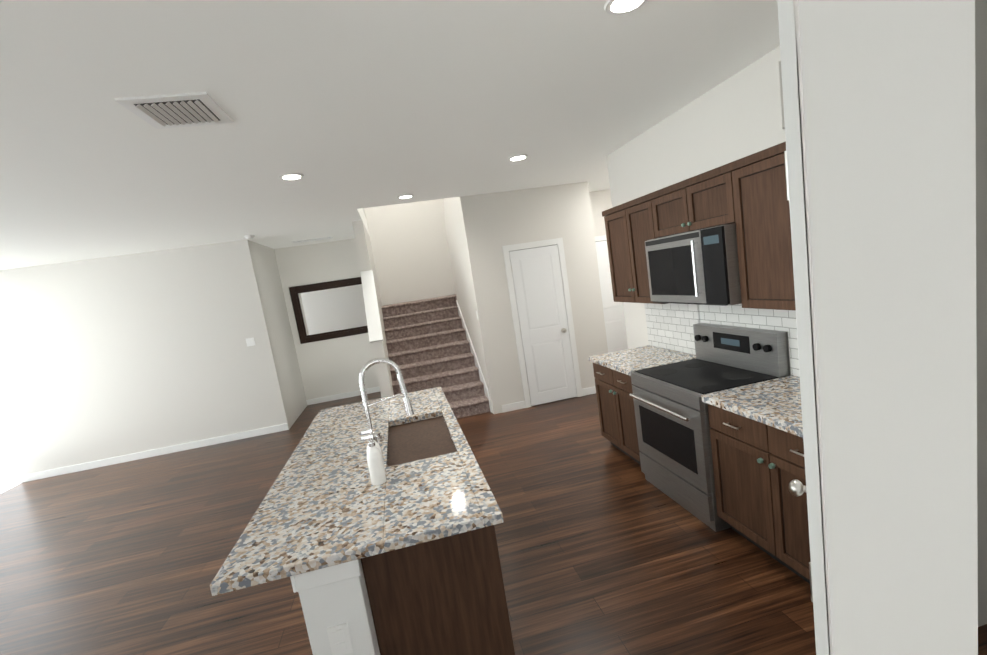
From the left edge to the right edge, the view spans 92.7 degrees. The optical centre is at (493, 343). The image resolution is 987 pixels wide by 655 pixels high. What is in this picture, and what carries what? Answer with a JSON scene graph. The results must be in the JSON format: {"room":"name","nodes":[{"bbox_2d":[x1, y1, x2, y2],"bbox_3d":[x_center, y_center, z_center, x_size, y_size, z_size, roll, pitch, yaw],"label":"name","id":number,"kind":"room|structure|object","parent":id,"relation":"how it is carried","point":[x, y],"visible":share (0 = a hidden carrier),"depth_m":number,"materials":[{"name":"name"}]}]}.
{"room":"kitchen","nodes":[
{"label":"kitchen","id":0,"kind":"room"},
{"bbox_2d":[0,240,291,475],"bbox_3d":[-5.004,0.204,6.639,3.500,2.840,0.120,-10,8,-11],"label":"wall","id":1,"kind":"structure","parent":0,"point":[109,357],"depth_m":6.57,"materials":[{"name":"white paint"}]},
{"bbox_2d":[19,423,288,482],"bbox_3d":[-4.785,1.552,6.767,3.500,0.100,0.014,-10,8,-11],"label":"baseboard","id":2,"kind":"structure","parent":1,"relation":"attached to","point":[185,446],"depth_m":6.74,"materials":[{"name":"white wood"}]},
{"bbox_2d":[246,337,255,346],"bbox_3d":[-3.540,-0.025,6.854,0.115,0.116,0.010,-10,8,-11],"label":"switch plate","id":3,"kind":"object","parent":1,"relation":"attached to","point":[250,341],"visible":1,"depth_m":6.85,"materials":[{"name":"white plastic"}]},
{"bbox_2d":[252,241,306,424],"bbox_3d":[-3.530,-0.176,7.714,0.120,2.840,1.410,-10,8,-11],"label":"wall","id":4,"kind":"structure","parent":0,"point":[266,262],"depth_m":7.67,"materials":[{"name":"white paint"}]},
{"bbox_2d":[274,199,455,399],"bbox_3d":[-1.845,-1.928,8.661,4.340,5.500,0.120,-10,8,-11],"label":"wall","id":5,"kind":"structure","parent":0,"point":[410,251],"depth_m":8.63,"materials":[{"name":"white paint"}]},
{"bbox_2d":[289,277,367,343],"bbox_3d":[-2.870,-0.615,8.502,1.380,1.020,0.048,-10,8,-11],"label":"framed mirror","id":6,"kind":"object","parent":5,"relation":"attached to","point":[329,310],"visible":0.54,"depth_m":8.49,"materials":[{"name":"clear glass"}]},
{"bbox_2d":[306,386,379,404],"bbox_3d":[-2.695,0.950,8.734,1.480,0.100,0.014,-10,8,-11],"label":"baseboard","id":7,"kind":"structure","parent":5,"relation":"attached to","point":[375,389],"depth_m":8.70,"materials":[{"name":"white wood"}]},
{"bbox_2d":[352,220,393,397],"bbox_3d":[-1.807,-0.382,7.320,0.170,2.840,2.840,-10,8,-11],"label":"wall","id":8,"kind":"structure","parent":0,"point":[373,311],"depth_m":6.41,"materials":[{"name":"white paint"}]},
{"bbox_2d":[0,0,779,269],"bbox_3d":[-0.511,-3.265,6.099,13.200,2.760,14.720,-10,8,-11],"label":"ceiling","id":9,"kind":"structure","parent":0,"point":[350,110],"depth_m":2.61,"materials":[{"name":"white paint"}]},
{"bbox_2d":[114,92,233,128],"bbox_3d":[-1.548,-1.140,2.324,0.380,0.023,0.380,-10,8,-11],"label":"ceiling vent","id":10,"kind":"object","parent":9,"relation":"in","point":[178,110],"visible":1,"depth_m":2.28,"materials":[{"name":"white plastic"}]},
{"bbox_2d":[244,235,254,238],"bbox_3d":[-3.310,-1.448,6.390,0.136,0.041,0.136,-10,8,-11],"label":"smoke detector","id":11,"kind":"object","parent":9,"relation":"attached to","point":[249,236],"visible":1,"depth_m":6.35,"materials":[{"name":"white plastic"}]},
{"bbox_2d":[279,173,303,179],"bbox_3d":[-1.628,-1.346,3.795,0.190,0.010,0.190,-10,8,-11],"label":"recessed light","id":12,"kind":"object","parent":9,"relation":"in","point":[291,176],"visible":0.98,"depth_m":3.77,"materials":[{"name":"white plastic"}]},
{"bbox_2d":[292,236,332,242],"bbox_3d":[-2.975,-1.707,7.748,0.620,0.016,0.220,-10,8,-11],"label":"ceiling vent","id":13,"kind":"object","parent":9,"relation":"in","point":[315,239],"visible":1,"depth_m":7.69,"materials":[{"name":"white plastic"}]},
{"bbox_2d":[397,194,413,198],"bbox_3d":[-0.995,-1.663,5.322,0.190,0.010,0.190,-10,8,-11],"label":"recessed light","id":14,"kind":"object","parent":9,"relation":"in","point":[405,196],"visible":1,"depth_m":5.29,"materials":[{"name":"white plastic"}]},
{"bbox_2d":[508,154,527,160],"bbox_3d":[0.225,-1.703,4.311,0.190,0.010,0.190,-10,8,-11],"label":"recessed light","id":15,"kind":"object","parent":9,"relation":"in","point":[517,157],"visible":0.98,"depth_m":4.28,"materials":[{"name":"white plastic"}]},
{"bbox_2d":[604,0,647,14],"bbox_3d":[0.553,-1.413,1.945,0.190,0.010,0.190,-10,8,-11],"label":"recessed light","id":16,"kind":"object","parent":9,"relation":"in","point":[616,7],"visible":0.98,"depth_m":1.96,"materials":[{"name":"white plastic"}]},
{"bbox_2d":[444,196,502,413],"bbox_3d":[-0.489,-1.497,6.892,0.120,4.750,1.930,-10,8,-11],"label":"wall","id":17,"kind":"structure","parent":0,"point":[464,255],"depth_m":6.27,"materials":[{"name":"white paint"}]},
{"bbox_2d":[456,300,491,411],"bbox_3d":[-0.325,0.097,7.161,0.014,1.504,1.818,-10,8,-11],"label":"trim","id":18,"kind":"structure","parent":17,"relation":"attached to","point":[477,365],"depth_m":6.95,"materials":[{"name":"white wood"}]},
{"bbox_2d":[0,392,986,654],"bbox_3d":[0.127,0.914,6.700,13.200,0.100,14.720,-10,8,-11],"label":"floor","id":19,"kind":"structure","parent":0,"point":[606,546],"depth_m":3.27,"materials":[{"name":"brown wood"}]},
{"bbox_2d":[282,415,514,654],"bbox_3d":[-0.508,1.045,2.847,0.735,0.920,2.315,-10,8,-11],"label":"kitchen island","id":20,"kind":"object","parent":19,"relation":"on","point":[404,559],"depth_m":1.81,"materials":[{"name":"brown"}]},
{"bbox_2d":[210,397,389,595],"bbox_3d":[-0.891,0.631,2.717,0.560,0.040,2.330,-10,8,-11],"label":"island countertop","id":21,"kind":"structure","parent":20,"relation":"on","point":[324,506],"depth_m":1.97,"materials":[{"name":"multicoloured stone"}]},
{"bbox_2d":[375,432,381,441],"bbox_3d":[-0.678,0.547,2.768,0.040,0.045,0.039,-10,8,-11],"label":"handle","id":22,"kind":"object","parent":21,"relation":"on","point":[378,436],"visible":0.77,"depth_m":2.75,"materials":[{"name":"silver metal"}]},
{"bbox_2d":[327,623,352,654],"bbox_3d":[-0.542,1.047,1.660,0.070,0.114,0.008,-10,8,-11],"label":"outlet","id":23,"kind":"object","parent":20,"relation":"attached to","point":[339,639],"visible":1,"depth_m":1.66,"materials":[{"name":"white plastic"}]},
{"bbox_2d":[382,387,502,546],"bbox_3d":[-0.412,0.545,2.808,0.430,0.040,2.330,-10,8,-11],"label":"island countertop","id":24,"kind":"structure","parent":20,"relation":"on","point":[433,495],"depth_m":1.99,"materials":[{"name":"multicoloured stone"}]},
{"bbox_2d":[361,434,386,484],"bbox_3d":[-0.545,0.525,2.141,0.074,0.226,0.067,-10,8,-11],"label":"soap dispenser","id":25,"kind":"object","parent":24,"relation":"on","point":[376,466],"visible":1,"depth_m":2.12,"materials":[{"name":"white plastic"}]},
{"bbox_2d":[359,358,413,442],"bbox_3d":[-0.577,0.325,2.542,0.270,0.514,0.108,-10,8,-11],"label":"faucet","id":26,"kind":"object","parent":24,"relation":"on","point":[408,407],"visible":0.94,"depth_m":2.50,"materials":[{"name":"silver metal"}]},
{"bbox_2d":[381,294,489,418],"bbox_3d":[-0.457,0.009,7.660,2.456,1.575,2.812,-10,8,-11],"label":"staircase","id":27,"kind":"structure","parent":19,"relation":"on","point":[428,344],"depth_m":7.20,"materials":[{"name":"carpet"}]},
{"bbox_2d":[593,365,703,464],"bbox_3d":[1.402,0.577,4.249,0.618,0.870,0.838,-10,8,-11],"label":"base cabinet","id":28,"kind":"object","parent":19,"relation":"on","point":[616,410],"depth_m":4.18,"materials":[{"name":"brown wood"}]},
{"bbox_2d":[588,345,695,376],"bbox_3d":[1.317,0.135,4.182,0.653,0.040,0.838,-10,8,-11],"label":"countertop","id":29,"kind":"structure","parent":28,"relation":"on","point":[628,361],"depth_m":4.11,"materials":[{"name":"multicoloured stone"}]},
{"bbox_2d":[629,323,789,531],"bbox_3d":[1.500,0.523,3.384,0.723,1.190,0.866,-10,8,-11],"label":"range","id":30,"kind":"object","parent":19,"relation":"on","point":[673,427],"visible":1,"depth_m":3.22,"materials":[{"name":"silver metal"}]},
{"bbox_2d":[708,405,810,583],"bbox_3d":[1.764,0.769,2.532,0.618,0.870,0.946,-10,8,-11],"label":"base cabinet","id":31,"kind":"object","parent":19,"relation":"on","point":[757,441],"depth_m":2.54,"materials":[{"name":"brown wood"}]},
{"bbox_2d":[701,375,802,436],"bbox_3d":[1.679,0.327,2.464,0.653,0.040,0.946,-10,8,-11],"label":"countertop","id":32,"kind":"structure","parent":31,"relation":"on","point":[776,403],"depth_m":2.60,"materials":[{"name":"multicoloured stone"}]},
{"bbox_2d":[470,182,607,406],"bbox_3d":[0.671,-0.614,6.305,1.600,2.840,0.120,-10,8,-11],"label":"wall","id":33,"kind":"structure","parent":0,"point":[520,216],"depth_m":6.18,"materials":[{"name":"white paint"}]},
{"bbox_2d":[502,401,525,412],"bbox_3d":[0.270,0.846,6.315,0.320,0.100,0.014,-10,8,-11],"label":"baseboard","id":34,"kind":"structure","parent":33,"relation":"attached to","point":[518,405],"depth_m":6.31,"materials":[{"name":"white wood"}]},
{"bbox_2d":[502,238,582,407],"bbox_3d":[0.678,-0.261,6.238,0.817,2.166,0.086,-10,8,-11],"label":"closet door","id":35,"kind":"structure","parent":33,"relation":"in","point":[538,287],"depth_m":6.26,"materials":[{"name":"white wood"}]},
{"bbox_2d":[582,386,595,395],"bbox_3d":[1.441,0.635,6.538,0.460,0.100,0.014,-10,8,-11],"label":"baseboard","id":36,"kind":"structure","parent":33,"relation":"attached to","point":[590,390],"depth_m":6.51,"materials":[{"name":"white wood"}]},
{"bbox_2d":[589,189,611,236],"bbox_3d":[2.789,-1.126,7.620,3.400,2.840,0.120,-10,8,-11],"label":"wall","id":37,"kind":"structure","parent":0,"point":[600,201],"depth_m":7.20,"materials":[{"name":"white paint"}]},
{"bbox_2d":[595,235,627,352],"bbox_3d":[1.922,-0.616,7.386,0.922,2.166,0.086,-10,8,-11],"label":"hall door","id":38,"kind":"structure","parent":37,"relation":"in","point":[615,327],"depth_m":7.41,"materials":[{"name":"white"}]},
{"bbox_2d":[606,153,632,348],"bbox_3d":[3.208,-0.860,5.322,3.770,2.840,0.120,-10,8,-11],"label":"wall","id":39,"kind":"structure","parent":0,"point":[614,204],"depth_m":4.85,"materials":[{"name":"white paint"}]},
{"bbox_2d":[612,46,790,375],"bbox_3d":[2.009,-0.241,2.301,0.120,2.840,5.400,-10,8,-11],"label":"wall","id":40,"kind":"structure","parent":0,"point":[736,116],"depth_m":3.37,"materials":[{"name":"white paint"}]},
{"bbox_2d":[602,193,667,303],"bbox_3d":[1.334,-0.802,4.085,0.328,0.855,0.830,-10,8,-11],"label":"upper cabinet","id":41,"kind":"object","parent":40,"relation":"attached to","point":[628,225],"depth_m":4.05,"materials":[{"name":"brown wood"}]},
{"bbox_2d":[650,163,733,238],"bbox_3d":[1.471,-0.961,3.217,0.328,0.340,0.880,-10,8,-11],"label":"upper cabinet","id":42,"kind":"object","parent":40,"relation":"attached to","point":[705,200],"depth_m":3.11,"materials":[{"name":"brown wood"}]},
{"bbox_2d":[645,223,740,305],"bbox_3d":[1.466,-0.542,3.263,0.462,0.480,0.872,-10,8,-11],"label":"over-the-range microwave","id":43,"kind":"object","parent":42,"relation":"attached to","point":[700,267],"visible":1,"depth_m":3.04,"materials":[{"name":"silver metal"}]},
{"bbox_2d":[644,303,799,376],"bbox_3d":[1.775,-0.077,3.320,0.010,0.476,2.658,-10,8,-11],"label":"tile backsplash","id":44,"kind":"structure","parent":40,"relation":"attached to","point":[670,326],"depth_m":3.77,"materials":[{"name":"white tile"}]},
{"bbox_2d":[730,141,795,309],"bbox_3d":[1.697,-0.609,2.364,0.328,0.855,0.948,-10,8,-11],"label":"upper cabinet","id":45,"kind":"object","parent":40,"relation":"attached to","point":[747,195],"depth_m":2.59,"materials":[{"name":"brown wood"}]},
{"bbox_2d":[793,0,986,654],"bbox_3d":[1.205,0.037,1.218,1.931,2.840,1.216,-10,8,-11],"label":"wall","id":46,"kind":"structure","parent":0,"point":[892,94],"depth_m":0.46,"materials":[{"name":"white paint"}]},
{"bbox_2d":[777,0,828,654],"bbox_3d":[0.887,0.395,1.299,0.653,2.211,0.653,-10,8,-11],"label":"pantry door","id":47,"kind":"structure","parent":46,"relation":"in","point":[788,82],"depth_m":0.86,"materials":[{"name":"white wood"}]}
]}

